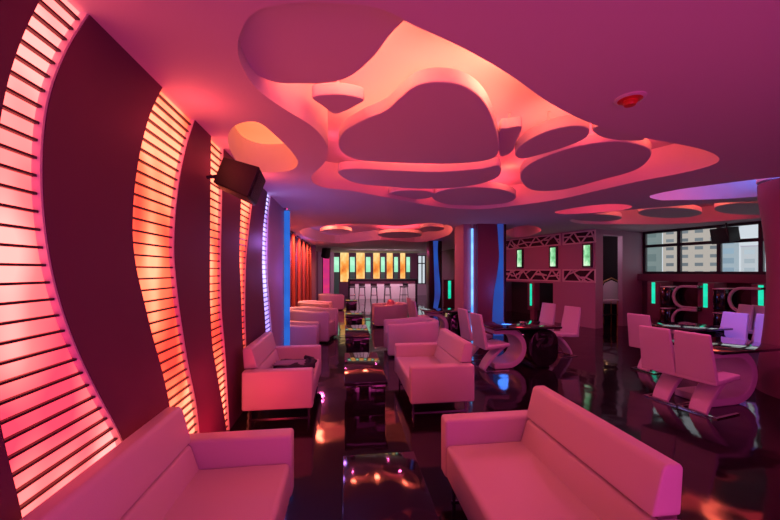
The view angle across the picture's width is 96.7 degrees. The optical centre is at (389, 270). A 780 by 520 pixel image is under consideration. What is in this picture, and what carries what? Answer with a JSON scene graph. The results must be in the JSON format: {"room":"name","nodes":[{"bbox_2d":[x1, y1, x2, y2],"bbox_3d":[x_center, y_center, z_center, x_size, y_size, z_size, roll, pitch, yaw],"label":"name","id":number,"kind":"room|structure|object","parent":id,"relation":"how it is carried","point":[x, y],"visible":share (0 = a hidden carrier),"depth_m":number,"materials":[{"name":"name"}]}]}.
{"room":"entertainment venue","nodes":[
{"label":"entertainment venue","id":0,"kind":"room"},
{"bbox_2d":[290,233,317,306],"bbox_3d":[-3.932,0.235,15.705,0.150,3.030,17.050,0,0,-7],"label":"wall","id":1,"kind":"structure","parent":0,"point":[296,238],"depth_m":13.78,"materials":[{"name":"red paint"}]},
{"bbox_2d":[308,245,315,300],"bbox_3d":[-3.911,0.235,17.497,0.342,3.030,0.500,0,0,-7],"label":"pillar","id":2,"kind":"structure","parent":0,"point":[313,247],"depth_m":17.26,"materials":[{"name":"purple paint"}]},
{"bbox_2d":[318,252,333,293],"bbox_3d":[-4.321,0.235,23.493,1.038,3.030,0.500,0,0,-7],"label":"pillar","id":3,"kind":"structure","parent":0,"point":[319,253],"depth_m":23.28,"materials":[{"name":"purple paint"}]},
{"bbox_2d":[322,257,329,293],"bbox_3d":[-4.260,0.250,23.208,0.527,3.000,0.060,0,0,-7],"label":"light strip","id":4,"kind":"object","parent":3,"relation":"attached to","point":[325,262],"visible":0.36,"depth_m":23.18,"materials":[{"name":"pink"}]},
{"bbox_2d":[334,253,425,295],"bbox_3d":[-1.245,0.235,24.715,7.747,3.030,0.150,0,0,-7],"label":"wall","id":5,"kind":"structure","parent":0,"point":[343,286],"depth_m":24.76,"materials":[{"name":"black paint"}]},
{"bbox_2d":[340,253,348,281],"bbox_3d":[-3.191,-0.341,24.340,0.665,2.223,0.065,0,0,-7],"label":"light panel","id":6,"kind":"object","parent":5,"relation":"attached to","point":[344,257],"visible":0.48,"depth_m":24.31,"materials":[{"name":"yellow"}]},
{"bbox_2d":[356,253,364,278],"bbox_3d":[-2.083,-0.345,24.480,0.672,2.231,0.065,0,0,-7],"label":"light panel","id":7,"kind":"object","parent":5,"relation":"attached to","point":[360,257],"visible":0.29,"depth_m":24.45,"materials":[{"name":"yellow"}]},
{"bbox_2d":[417,255,425,283],"bbox_3d":[2.287,-0.100,25.157,0.627,2.110,0.100,0,0,-7],"label":"window","id":8,"kind":"structure","parent":5,"relation":"in","point":[421,259],"depth_m":25.14,"materials":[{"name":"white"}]},
{"bbox_2d":[67,0,779,252],"bbox_3d":[4.642,-1.485,10.719,15.808,0.410,29.500,0,0,-7],"label":"ceiling","id":9,"kind":"structure","parent":0,"point":[708,71],"depth_m":2.53,"materials":[{"name":"white paint"}]},
{"bbox_2d":[235,121,282,143],"bbox_3d":[-1.391,-1.650,3.733,0.699,0.020,1.550,0,0,-7],"label":"recessed light","id":10,"kind":"object","parent":9,"relation":"in","point":[253,131],"visible":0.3,"depth_m":4.14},
{"bbox_2d":[291,231,295,306],"bbox_3d":[-3.181,0.230,11.411,0.144,2.980,0.800,0,0,-7],"label":"curtain","id":11,"kind":"object","parent":9,"relation":"hanging from","point":[293,301],"visible":0.83,"depth_m":11.24,"materials":[{"name":"red fabric"}]},
{"bbox_2d":[297,236,300,301],"bbox_3d":[-3.352,0.230,12.760,0.144,2.980,0.800,0,0,-7],"label":"curtain","id":12,"kind":"object","parent":9,"relation":"hanging from","point":[299,238],"visible":0.79,"depth_m":12.60,"materials":[{"name":"red fabric"}]},
{"bbox_2d":[614,91,646,107],"bbox_3d":[1.776,-1.251,2.567,0.204,0.058,0.204,0,0,-7],"label":"smoke detector","id":13,"kind":"object","parent":9,"relation":"attached to","point":[628,100],"visible":1,"depth_m":2.53,"materials":[{"name":"red plastic"}]},
{"bbox_2d":[710,223,740,243],"bbox_3d":[8.876,-1.006,9.182,0.362,0.526,0.543,-9,-1,5],"label":"ceiling speaker","id":14,"kind":"object","parent":9,"relation":"hanging from","point":[726,234],"visible":1,"depth_m":9.01,"materials":[{"name":"black"}]},
{"bbox_2d":[710,228,727,243],"bbox_3d":[8.712,-0.926,9.197,0.014,0.370,0.484,-9,-1,5],"label":"grille","id":15,"kind":"object","parent":14,"relation":"attached to","point":[718,235],"depth_m":9.17,"materials":[{"name":"black"}]},
{"bbox_2d":[426,241,441,307],"bbox_3d":[1.909,0.235,15.060,0.545,3.030,0.600,0,0,-7],"label":"pillar","id":16,"kind":"structure","parent":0,"point":[430,287],"depth_m":14.78,"materials":[{"name":"black"}]},
{"bbox_2d":[433,241,439,307],"bbox_3d":[1.986,0.237,14.752,0.315,3.025,0.029,0,0,-7],"label":"light strip","id":17,"kind":"object","parent":16,"relation":"attached to","point":[435,243],"visible":0.84,"depth_m":14.73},
{"bbox_2d":[442,248,454,298],"bbox_3d":[3.334,0.235,22.458,0.151,3.030,5.883,0,0,-8],"label":"wall","id":18,"kind":"structure","parent":0,"point":[448,256],"depth_m":20.79,"materials":[{"name":"pink paint"}]},
{"bbox_2d":[455,224,475,325],"bbox_3d":[2.125,0.235,9.856,0.349,3.030,0.780,0,0,-7],"label":"pillar","id":19,"kind":"structure","parent":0,"point":[462,232],"depth_m":9.48,"materials":[{"name":"purple paint"}]},
{"bbox_2d":[476,224,503,334],"bbox_3d":[2.683,0.235,9.891,0.765,3.030,0.950,0,0,-7],"label":"pillar","id":20,"kind":"structure","parent":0,"point":[487,245],"depth_m":9.41,"materials":[{"name":"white paint"}]},
{"bbox_2d":[492,224,502,335],"bbox_3d":[2.932,0.237,9.428,0.305,3.025,0.029,0,0,-7],"label":"light strip","id":21,"kind":"object","parent":20,"relation":"attached to","point":[497,314],"visible":0.92,"depth_m":9.42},
{"bbox_2d":[226,295,779,519],"bbox_3d":[4.570,1.810,10.861,18.200,0.120,30.000,0,0,-7],"label":"floor","id":22,"kind":"structure","parent":0,"point":[730,465],"depth_m":3.98,"materials":[{"name":"black tile"}]},
{"bbox_2d":[20,407,293,519],"bbox_3d":[-1.016,1.325,1.792,0.814,0.850,1.410,0,0,-7],"label":"sofa","id":23,"kind":"object","parent":22,"relation":"on","point":[161,471],"visible":1,"depth_m":2.00,"materials":[{"name":"grey leather"}]},
{"bbox_2d":[20,407,190,519],"bbox_3d":[-1.338,1.020,1.751,0.163,0.240,1.136,0,0,-7],"label":"backrest","id":24,"kind":"object","parent":23,"relation":"on","point":[113,484],"depth_m":1.67,"materials":[{"name":"grey leather"}]},
{"bbox_2d":[242,332,320,420],"bbox_3d":[-1.383,1.325,4.648,0.814,0.850,1.410,0,0,-7],"label":"sofa","id":25,"kind":"object","parent":22,"relation":"on","point":[264,387],"visible":0.99,"depth_m":3.98,"materials":[{"name":"grey leather"}]},
{"bbox_2d":[243,332,275,368],"bbox_3d":[-1.706,1.020,4.607,0.163,0.240,1.136,0,0,-7],"label":"cushion","id":26,"kind":"object","parent":25,"relation":"on","point":[260,350],"depth_m":4.32,"materials":[{"name":"leather"}]},
{"bbox_2d":[272,355,316,368],"bbox_3d":[-1.293,1.269,4.693,0.576,0.112,0.738,0,0,-7],"label":"folded clothes","id":27,"kind":"object","parent":25,"relation":"on","point":[308,361],"visible":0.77,"depth_m":4.66,"materials":[{"name":"black fabric"}]},
{"bbox_2d":[284,208,289,345],"bbox_3d":[-2.094,0.236,7.056,0.132,3.028,0.129,0,0,-7],"label":"tube","id":28,"kind":"object","parent":22,"relation":"on","point":[286,210],"visible":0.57,"depth_m":7.01,"materials":[{"name":"blue plastic"}]},
{"bbox_2d":[290,321,318,344],"bbox_3d":[-2.129,1.454,7.774,1.028,0.592,0.781,0,0,-7],"label":"armchair","id":29,"kind":"object","parent":22,"relation":"on","point":[301,332],"visible":0.49,"depth_m":7.45,"materials":[{"name":"grey leather"}]},
{"bbox_2d":[290,306,337,341],"bbox_3d":[-2.077,1.352,8.896,1.314,0.797,1.010,0,0,7],"label":"armchair","id":30,"kind":"object","parent":22,"relation":"on","point":[327,318],"visible":0.58,"depth_m":8.41,"materials":[{"name":"grey"}]},
{"bbox_2d":[297,300,332,307],"bbox_3d":[-2.604,1.397,11.980,1.143,0.705,0.919,0,0,-1],"label":"armchair","id":31,"kind":"object","parent":22,"relation":"on","point":[312,303],"visible":0.38,"depth_m":11.58,"materials":[{"name":"grey"}]},
{"bbox_2d":[318,293,343,309],"bbox_3d":[-2.682,1.397,15.775,1.143,0.705,0.919,0,0,-13],"label":"armchair","id":32,"kind":"object","parent":22,"relation":"on","point":[337,299],"visible":0.73,"depth_m":15.40,"materials":[{"name":"grey"}]},
{"bbox_2d":[345,311,362,324],"bbox_3d":[-1.146,1.545,10.943,0.520,0.410,1.540,0,0,-7],"label":"coffee table","id":33,"kind":"object","parent":22,"relation":"on","point":[352,317],"visible":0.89,"depth_m":10.22,"materials":[{"name":"black glass"}]},
{"bbox_2d":[345,325,369,352],"bbox_3d":[-0.756,1.545,7.867,0.520,0.410,1.540,0,0,-7],"label":"coffee table","id":34,"kind":"object","parent":22,"relation":"on","point":[357,337],"visible":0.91,"depth_m":7.15,"materials":[{"name":"black glass"}]},
{"bbox_2d":[344,352,387,415],"bbox_3d":[-0.385,1.545,4.941,0.520,0.410,1.540,0,0,-7],"label":"coffee table","id":35,"kind":"object","parent":22,"relation":"on","point":[365,380],"visible":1,"depth_m":4.22,"materials":[{"name":"black glass"}]},
{"bbox_2d":[348,278,416,298],"bbox_3d":[-0.476,1.120,22.156,4.381,1.260,0.720,0,0,-7],"label":"bar counter","id":36,"kind":"object","parent":22,"relation":"on","point":[395,284],"depth_m":21.91,"materials":[{"name":"white"}]},
{"bbox_2d":[348,278,416,280],"bbox_3d":[-0.476,0.560,22.156,4.381,0.140,0.720,0,0,-7],"label":"countertop","id":37,"kind":"structure","parent":36,"relation":"on","point":[403,279],"depth_m":21.82,"materials":[{"name":"black"}]},
{"bbox_2d":[372,302,407,326],"bbox_3d":[0.007,1.397,11.291,1.143,0.705,0.919,0,0,-7],"label":"armchair","id":38,"kind":"object","parent":22,"relation":"on","point":[380,311],"visible":0.66,"depth_m":10.84,"materials":[{"name":"grey"}]},
{"bbox_2d":[342,451,438,519],"bbox_3d":[0.015,1.545,1.786,0.520,0.410,1.540,0,0,-7],"label":"coffee table","id":39,"kind":"object","parent":22,"relation":"on","point":[382,486],"visible":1,"depth_m":2.13,"materials":[{"name":"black glass"}]},
{"bbox_2d":[384,317,438,355],"bbox_3d":[0.471,1.397,7.469,1.143,0.705,0.919,0,0,-7],"label":"sofa","id":40,"kind":"object","parent":22,"relation":"on","point":[411,329],"visible":0.69,"depth_m":7.03,"materials":[{"name":"grey"}]},
{"bbox_2d":[395,328,473,412],"bbox_3d":[0.561,1.325,4.854,0.814,0.850,1.410,0,0,-7],"label":"sofa","id":41,"kind":"object","parent":22,"relation":"on","point":[441,371],"visible":1,"depth_m":4.20,"materials":[{"name":"grey leather"}]},
{"bbox_2d":[437,328,472,361],"bbox_3d":[0.884,1.020,4.895,0.163,0.240,1.136,0,0,-7],"label":"cushion","id":42,"kind":"object","parent":41,"relation":"on","point":[456,347],"depth_m":4.65,"materials":[{"name":"grey leather"}]},
{"bbox_2d":[420,308,469,336],"bbox_3d":[1.390,1.375,8.930,1.100,0.750,0.800,0,0,-7],"label":"dining table","id":43,"kind":"object","parent":22,"relation":"on","point":[450,320],"visible":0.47,"depth_m":8.68,"materials":[{"name":"black glass"}]},
{"bbox_2d":[443,280,454,306],"bbox_3d":[2.908,1.090,17.054,0.600,1.320,0.132,0,0,-7],"label":"divider","id":44,"kind":"object","parent":22,"relation":"on","point":[448,285],"visible":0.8,"depth_m":16.99,"materials":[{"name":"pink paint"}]},
{"bbox_2d":[458,308,491,360],"bbox_3d":[1.700,1.250,6.972,0.575,1.001,0.430,0,0,-14],"label":"dining chair","id":45,"kind":"object","parent":22,"relation":"on","point":[465,328],"visible":0.59,"depth_m":6.86,"materials":[{"name":"grey"}]},
{"bbox_2d":[470,312,509,372],"bbox_3d":[1.774,1.250,6.189,0.575,1.001,0.430,0,0,-14],"label":"dining chair","id":46,"kind":"object","parent":22,"relation":"on","point":[495,346],"visible":1,"depth_m":6.09,"materials":[{"name":"grey"}]},
{"bbox_2d":[483,321,561,368],"bbox_3d":[2.380,1.375,6.500,1.300,0.750,0.800,0,0,-10],"label":"dining table","id":47,"kind":"object","parent":22,"relation":"on","point":[532,343],"visible":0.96,"depth_m":6.25,"materials":[{"name":"black glass"}]},
{"bbox_2d":[528,283,539,319],"bbox_3d":[5.190,1.090,12.561,0.252,1.320,0.340,0,0,-23],"label":"divider","id":48,"kind":"object","parent":22,"relation":"on","point":[533,288],"visible":1,"depth_m":12.45,"materials":[{"name":"pink paint"}]},
{"bbox_2d":[539,303,555,330],"bbox_3d":[3.460,1.250,8.002,0.575,1.001,0.430,0,0,-22],"label":"dining chair","id":49,"kind":"object","parent":22,"relation":"on","point":[547,314],"visible":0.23,"depth_m":8.04,"materials":[{"name":"grey"}]},
{"bbox_2d":[441,385,682,519],"bbox_3d":[0.896,1.325,2.130,0.814,0.850,1.410,0,0,-7],"label":"sofa","id":50,"kind":"object","parent":22,"relation":"on","point":[553,459],"visible":1,"depth_m":2.12,"materials":[{"name":"grey leather"}]},
{"bbox_2d":[527,385,682,516],"bbox_3d":[1.219,1.020,2.171,0.163,0.240,1.136,0,0,-7],"label":"cushion","id":51,"kind":"object","parent":50,"relation":"on","point":[646,477],"depth_m":1.89,"materials":[{"name":"grey leather"}]},
{"bbox_2d":[553,306,580,357],"bbox_3d":[3.612,1.250,7.240,0.575,1.001,0.430,0,0,-22],"label":"dining chair","id":52,"kind":"object","parent":22,"relation":"on","point":[570,324],"visible":0.79,"depth_m":7.22,"materials":[{"name":"grey"}]},
{"bbox_2d":[603,277,617,323],"bbox_3d":[7.447,0.983,11.666,0.667,1.538,0.610,0,0,32],"label":"ornate chair","id":53,"kind":"object","parent":22,"relation":"on","point":[610,288],"visible":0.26,"depth_m":11.87,"materials":[{"name":"grey"}]},
{"bbox_2d":[627,313,660,373],"bbox_3d":[4.567,1.250,6.123,0.575,1.001,0.430,0,0,-20],"label":"dining chair","id":54,"kind":"object","parent":22,"relation":"on","point":[633,320],"visible":0.38,"depth_m":6.09,"materials":[{"name":"grey"}]},
{"bbox_2d":[647,281,672,326],"bbox_3d":[8.026,1.030,10.312,0.662,1.440,0.340,0,0,-23],"label":"divider","id":55,"kind":"object","parent":22,"relation":"on","point":[654,306],"visible":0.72,"depth_m":10.17,"materials":[{"name":"pink paint"}]},
{"bbox_2d":[639,325,689,405],"bbox_3d":[3.785,1.250,4.734,0.575,1.001,0.430,0,0,-20],"label":"dining chair","id":56,"kind":"object","parent":22,"relation":"on","point":[656,345],"visible":0.81,"depth_m":4.65,"materials":[{"name":"grey"}]},
{"bbox_2d":[660,285,702,322],"bbox_3d":[8.021,1.064,9.485,0.540,1.372,0.865,0,0,-23],"label":"shelf","id":57,"kind":"object","parent":22,"relation":"on","point":[670,295],"visible":0.68,"depth_m":9.56,"materials":[{"name":"grey"}]},
{"bbox_2d":[651,322,732,353],"bbox_3d":[5.450,1.375,6.350,0.950,0.750,0.800,0,0,-13],"label":"dining table","id":58,"kind":"object","parent":22,"relation":"on","point":[714,331],"visible":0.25,"depth_m":6.18,"materials":[{"name":"black glass"}]},
{"bbox_2d":[674,330,739,419],"bbox_3d":[3.933,1.250,4.327,0.575,1.001,0.430,0,0,-20],"label":"dining chair","id":59,"kind":"object","parent":22,"relation":"on","point":[694,353],"visible":1,"depth_m":4.24,"materials":[{"name":"grey"}]},
{"bbox_2d":[698,282,726,324],"bbox_3d":[8.520,1.030,9.176,0.662,1.440,0.340,0,0,-23],"label":"divider","id":60,"kind":"object","parent":22,"relation":"on","point":[705,294],"visible":0.59,"depth_m":9.03,"materials":[{"name":"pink paint"}]},
{"bbox_2d":[672,337,779,406],"bbox_3d":[4.572,1.375,4.785,1.195,0.750,0.800,0,0,-13],"label":"dining table","id":61,"kind":"object","parent":22,"relation":"on","point":[731,355],"visible":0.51,"depth_m":4.63,"materials":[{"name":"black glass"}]},
{"bbox_2d":[720,311,748,340],"bbox_3d":[5.976,1.250,6.203,0.575,1.001,0.430,0,0,-13],"label":"dining chair","id":62,"kind":"object","parent":22,"relation":"on","point":[739,322],"visible":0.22,"depth_m":6.20,"materials":[{"name":"grey"}]},
{"bbox_2d":[712,287,765,340],"bbox_3d":[8.491,1.064,8.403,0.540,1.372,0.865,0,0,-23],"label":"shelf","id":63,"kind":"object","parent":22,"relation":"on","point":[723,298],"visible":0.3,"depth_m":8.52,"materials":[{"name":"grey"}]},
{"bbox_2d":[737,304,754,329],"bbox_3d":[7.681,1.250,7.780,0.575,1.001,0.430,0,0,10],"label":"dining chair","id":64,"kind":"object","parent":22,"relation":"on","point":[742,308],"visible":0.23,"depth_m":7.62,"materials":[{"name":"grey"}]},
{"bbox_2d":[748,313,763,365],"bbox_3d":[6.282,1.250,5.903,0.575,1.001,0.430,0,0,-13],"label":"dining chair","id":65,"kind":"object","parent":22,"relation":"on","point":[758,326],"visible":0.16,"depth_m":6.06,"materials":[{"name":"grey"}]},
{"bbox_2d":[751,284,765,305],"bbox_3d":[8.938,1.030,8.213,0.662,1.440,0.340,0,0,-23],"label":"divider","id":66,"kind":"object","parent":22,"relation":"on","point":[757,296],"visible":0.28,"depth_m":8.12,"materials":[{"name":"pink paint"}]},
{"bbox_2d":[311,21,713,232],"bbox_3d":[4.642,-1.751,10.719,15.808,0.118,29.500,0,0,-7],"label":"ceiling slab","id":67,"kind":"structure","parent":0,"point":[409,49],"depth_m":3.13,"materials":[{"name":"white paint"}]},
{"bbox_2d":[239,2,403,82],"bbox_3d":[-0.422,-1.534,2.108,1.108,0.309,0.986,0,0,-7],"label":"ceiling panel","id":68,"kind":"object","parent":67,"relation":"hanging from","point":[307,42],"visible":0.73,"depth_m":2.06,"materials":[{"name":"white paint"}]},
{"bbox_2d":[320,226,351,234],"bbox_3d":[-1.880,-1.520,12.082,1.103,0.339,1.884,0,0,-7],"label":"ceiling panel","id":69,"kind":"object","parent":67,"relation":"hanging from","point":[330,230],"visible":1,"depth_m":11.57,"materials":[{"name":"white paint"}]},
{"bbox_2d":[312,81,363,113],"bbox_3d":[-0.401,-1.540,2.857,0.375,0.299,0.341,0,0,25],"label":"ceiling panel","id":70,"kind":"object","parent":67,"relation":"hanging from","point":[337,97],"visible":1,"depth_m":2.78,"materials":[{"name":"white paint"}]},
{"bbox_2d":[378,229,421,237],"bbox_3d":[0.378,-1.520,13.116,1.682,0.339,2.312,0,0,-7],"label":"ceiling panel","id":71,"kind":"object","parent":67,"relation":"hanging from","point":[389,233],"visible":1,"depth_m":12.49,"materials":[{"name":"white paint"}]},
{"bbox_2d":[388,187,433,198],"bbox_3d":[0.374,-1.520,6.185,0.857,0.339,0.729,0,0,-7],"label":"ceiling panel","id":72,"kind":"object","parent":67,"relation":"hanging from","point":[413,193],"visible":0.52,"depth_m":6.01,"materials":[{"name":"white paint"}]},
{"bbox_2d":[338,67,498,163],"bbox_3d":[0.411,-1.520,3.429,1.839,0.339,1.876,0,0,-7],"label":"ceiling panel","id":73,"kind":"object","parent":67,"relation":"hanging from","point":[437,115],"visible":1,"depth_m":3.22,"materials":[{"name":"white paint"}]},
{"bbox_2d":[338,157,500,188],"bbox_3d":[0.438,-1.520,5.124,2.253,0.339,1.209,0,0,5],"label":"ceiling panel","id":74,"kind":"object","parent":67,"relation":"hanging from","point":[401,175],"visible":0.94,"depth_m":4.80,"materials":[{"name":"white paint"}]},
{"bbox_2d":[432,182,515,205],"bbox_3d":[1.558,-1.520,6.436,1.646,0.339,1.600,0,0,-7],"label":"ceiling panel","id":75,"kind":"object","parent":67,"relation":"hanging from","point":[487,193],"visible":0.77,"depth_m":6.12,"materials":[{"name":"white paint"}]},
{"bbox_2d":[498,113,521,155],"bbox_3d":[1.300,-1.544,3.806,0.220,0.289,0.906,0,0,16],"label":"ceiling panel","id":76,"kind":"object","parent":67,"relation":"hanging from","point":[509,128],"visible":0.94,"depth_m":3.53,"materials":[{"name":"white paint"}]},
{"bbox_2d":[515,111,588,158],"bbox_3d":[1.687,-1.520,3.709,0.561,0.339,0.965,0,0,-7],"label":"ceiling panel","id":77,"kind":"object","parent":67,"relation":"hanging from","point":[560,132],"visible":0.88,"depth_m":3.51,"materials":[{"name":"white paint"}]},
{"bbox_2d":[520,133,650,190],"bbox_3d":[2.501,-1.520,4.751,1.552,0.339,2.195,0,0,-7],"label":"ceiling panel","id":78,"kind":"object","parent":67,"relation":"hanging from","point":[594,158],"visible":0.84,"depth_m":4.36,"materials":[{"name":"white paint"}]},
{"bbox_2d":[574,211,621,220],"bbox_3d":[5.296,-1.520,8.878,1.626,0.339,0.919,0,0,-33],"label":"ceiling panel","id":79,"kind":"object","parent":67,"relation":"hanging from","point":[613,215],"visible":0.68,"depth_m":8.76,"materials":[{"name":"white paint"}]},
{"bbox_2d":[592,124,644,140],"bbox_3d":[2.259,-1.520,3.440,0.757,0.339,0.226,0,0,-28],"label":"ceiling panel","id":80,"kind":"object","parent":67,"relation":"hanging from","point":[603,132],"visible":0.32,"depth_m":3.43,"materials":[{"name":"white paint"}]},
{"bbox_2d":[638,205,701,217],"bbox_3d":[6.566,-1.520,8.137,2.122,0.339,0.987,0,0,-33],"label":"ceiling panel","id":81,"kind":"object","parent":67,"relation":"hanging from","point":[685,210],"visible":0.77,"depth_m":7.88,"materials":[{"name":"white paint"}]},
{"bbox_2d":[714,201,759,214],"bbox_3d":[7.912,-1.520,7.627,2.472,0.339,0.940,0,0,-29],"label":"ceiling panel","id":82,"kind":"object","parent":67,"relation":"hanging from","point":[740,208],"visible":0.53,"depth_m":7.50,"materials":[{"name":"white paint"}]},
{"bbox_2d":[537,283,552,318],"bbox_3d":[6.468,0.235,13.184,2.250,3.030,0.100,0,0,-23],"label":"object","id":83,"kind":"structure","parent":0,"point":[546,289],"depth_m":12.81,"materials":[{"name":"black"}]},
{"bbox_2d":[506,229,598,328],"bbox_3d":[5.379,0.235,12.656,0.150,3.030,4.600,0,0,-23],"label":"wall","id":84,"kind":"structure","parent":0,"point":[585,295],"depth_m":11.34,"materials":[{"name":"purple paint"}]},
{"bbox_2d":[512,282,534,313],"bbox_3d":[5.964,1.085,13.756,0.100,1.330,3.049,0,0,-23],"label":"niche","id":85,"kind":"object","parent":84,"relation":"in","point":[519,289],"visible":0.14,"depth_m":14.66,"materials":[{"name":"black"}]},
{"bbox_2d":[506,269,560,281],"bbox_3d":[5.091,0.148,13.086,0.033,0.434,3.175,0,0,-24],"label":"lattice","id":86,"kind":"object","parent":84,"relation":"attached to","point":[530,274],"visible":0.76,"depth_m":12.64,"materials":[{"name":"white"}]},
{"bbox_2d":[506,234,560,249],"bbox_3d":[5.091,-1.061,13.086,0.034,0.417,3.175,0,0,-24],"label":"lattice","id":87,"kind":"object","parent":84,"relation":"attached to","point":[554,239],"visible":0.77,"depth_m":12.65,"materials":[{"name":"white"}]},
{"bbox_2d":[562,269,595,282],"bbox_3d":[5.986,0.150,11.027,0.033,0.439,1.181,0,0,-23],"label":"lattice","id":88,"kind":"object","parent":84,"relation":"attached to","point":[568,275],"visible":1,"depth_m":11.00,"materials":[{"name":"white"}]},
{"bbox_2d":[562,229,595,244],"bbox_3d":[5.989,-1.060,11.021,0.033,0.411,1.190,0,0,-23],"label":"lattice","id":89,"kind":"object","parent":84,"relation":"attached to","point":[588,236],"visible":1,"depth_m":10.99,"materials":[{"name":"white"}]},
{"bbox_2d":[582,243,592,266],"bbox_3d":[6.101,-0.480,10.729,0.060,0.740,0.320,0,0,-23],"label":"wall light","id":90,"kind":"object","parent":84,"relation":"attached to","point":[587,249],"visible":1,"depth_m":10.69,"materials":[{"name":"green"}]},
{"bbox_2d":[603,236,617,320],"bbox_3d":[7.903,0.235,12.581,0.100,3.030,2.149,0,0,-23],"label":"wall","id":91,"kind":"structure","parent":0,"point":[610,244],"depth_m":12.44,"materials":[{"name":"black"}]},
{"bbox_2d":[599,229,642,327],"bbox_3d":[7.371,0.235,11.096,2.259,3.030,0.150,0,0,-23],"label":"wall","id":92,"kind":"structure","parent":0,"point":[630,244],"depth_m":11.12,"materials":[{"name":"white paint"}]},
{"bbox_2d":[642,274,762,337],"bbox_3d":[11.317,0.920,4.660,0.150,1.660,14.800,0,0,-23],"label":"wall","id":93,"kind":"structure","parent":0,"point":[691,294],"depth_m":10.15,"materials":[{"name":"pink paint"}]},
{"bbox_2d":[637,274,765,283],"bbox_3d":[9.878,0.201,7.470,0.249,0.219,8.500,0,0,-23],"label":"trim","id":94,"kind":"structure","parent":93,"relation":"attached to","point":[723,278],"depth_m":9.64,"materials":[{"name":"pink paint"}]},
{"bbox_2d":[643,221,765,274],"bbox_3d":[9.568,-0.595,8.698,0.100,1.400,6.010,0,0,-23],"label":"window","id":95,"kind":"structure","parent":93,"relation":"in","point":[691,250],"depth_m":9.98,"materials":[{"name":"black"}]},
{"bbox_2d":[756,178,779,398],"bbox_3d":[6.078,0.235,4.750,1.500,3.030,1.500,0,0,-7],"label":"pillar","id":96,"kind":"structure","parent":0,"point":[768,193],"depth_m":4.95,"materials":[{"name":"pink paint"}]},
{"bbox_3d":[-1.579,0.235,1.287,0.170,3.030,12.150,0,0,-7],"label":"wall","id":97,"kind":"structure","parent":0,"visible":0},
{"bbox_2d":[0,0,39,519],"bbox_3d":[-1.107,0.235,-1.561,0.050,3.030,6.182,0,0,-7],"label":"wall panel","id":98,"kind":"object","parent":97,"relation":"attached to","point":[15,15],"visible":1,"depth_m":1.32,"materials":[{"name":"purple paint"}]},
{"bbox_2d":[42,15,169,440],"bbox_3d":[-1.568,0.235,2.074,0.050,3.030,1.226,0,0,-7],"label":"wall panel","id":99,"kind":"object","parent":97,"relation":"attached to","point":[101,102],"visible":0.82,"depth_m":1.82,"materials":[{"name":"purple paint"}]},
{"bbox_2d":[0,0,121,517],"bbox_3d":[-1.522,0.235,1.704,0.044,3.030,0.935,0,0,-7],"label":"light panel","id":100,"kind":"object","parent":99,"relation":"attached to","point":[56,424],"visible":0.8,"depth_m":1.46,"materials":[{"name":"pink plastic"}]},
{"bbox_2d":[133,92,198,433],"bbox_3d":[-1.635,0.235,2.594,0.044,3.030,1.037,0,0,-7],"label":"light panel","id":101,"kind":"object","parent":99,"relation":"attached to","point":[168,129],"visible":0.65,"depth_m":2.51,"materials":[{"name":"orange plastic"}]},
{"bbox_2d":[174,121,226,432],"bbox_3d":[-1.706,0.235,3.159,0.050,3.030,1.137,0,0,-7],"label":"wall panel","id":102,"kind":"object","parent":97,"relation":"attached to","point":[192,220],"visible":0.89,"depth_m":3.01,"materials":[{"name":"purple paint"}]},
{"bbox_2d":[210,140,229,429],"bbox_3d":[-1.756,0.235,3.546,0.044,3.030,0.570,0,0,-7],"label":"light panel","id":103,"kind":"object","parent":102,"relation":"attached to","point":[218,344],"visible":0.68,"depth_m":3.53,"materials":[{"name":"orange plastic"}]},
{"bbox_2d":[206,157,265,205],"bbox_3d":[-1.423,-0.820,3.191,0.487,0.354,0.426,0,0,-13],"label":"wall speaker","id":104,"kind":"object","parent":102,"relation":"attached to","point":[244,181],"visible":1,"depth_m":3.02,"materials":[{"name":"black"}]},
{"bbox_2d":[249,170,265,203],"bbox_3d":[-1.232,-0.773,3.235,0.014,0.255,0.378,21,-5,-12],"label":"grille","id":105,"kind":"object","parent":104,"relation":"attached to","point":[257,182],"depth_m":3.14,"materials":[{"name":"black"}]},
{"bbox_2d":[221,150,244,428],"bbox_3d":[-1.820,0.235,4.058,0.050,3.030,0.990,0,0,-7],"label":"wall panel","id":106,"kind":"object","parent":97,"relation":"attached to","point":[231,205],"visible":0.71,"depth_m":3.88,"materials":[{"name":"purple paint"}]},
{"bbox_2d":[245,189,266,346],"bbox_3d":[-1.944,0.235,5.037,0.050,3.030,1.241,0,0,-7],"label":"wall panel","id":107,"kind":"object","parent":97,"relation":"attached to","point":[254,297],"visible":0.69,"depth_m":4.91,"materials":[{"name":"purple paint"}]},
{"bbox_2d":[240,200,251,348],"bbox_3d":[-1.881,0.235,4.535,0.044,3.030,0.730,0,0,-7],"label":"light panel","id":108,"kind":"object","parent":107,"relation":"attached to","point":[246,208],"visible":0.39,"depth_m":4.43,"materials":[{"name":"orange plastic"}]},
{"bbox_2d":[240,200,248,332],"bbox_3d":[-1.898,0.235,4.533,0.010,3.030,0.730,0,0,-7],"label":"diffuser","id":109,"kind":"object","parent":108,"relation":"attached to","point":[244,217],"depth_m":4.42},
{"bbox_2d":[267,197,283,345],"bbox_3d":[-2.129,0.235,6.494,0.050,3.030,1.680,0,0,-7],"label":"wall panel","id":110,"kind":"object","parent":97,"relation":"attached to","point":[275,241],"visible":0.62,"depth_m":6.39,"materials":[{"name":"purple paint"}]},
{"bbox_2d":[262,195,271,331],"bbox_3d":[-2.031,0.235,5.714,0.044,3.030,0.846,0,0,-7],"label":"light panel","id":111,"kind":"object","parent":110,"relation":"attached to","point":[265,226],"visible":0.52,"depth_m":5.68,"materials":[{"name":"white plastic"}]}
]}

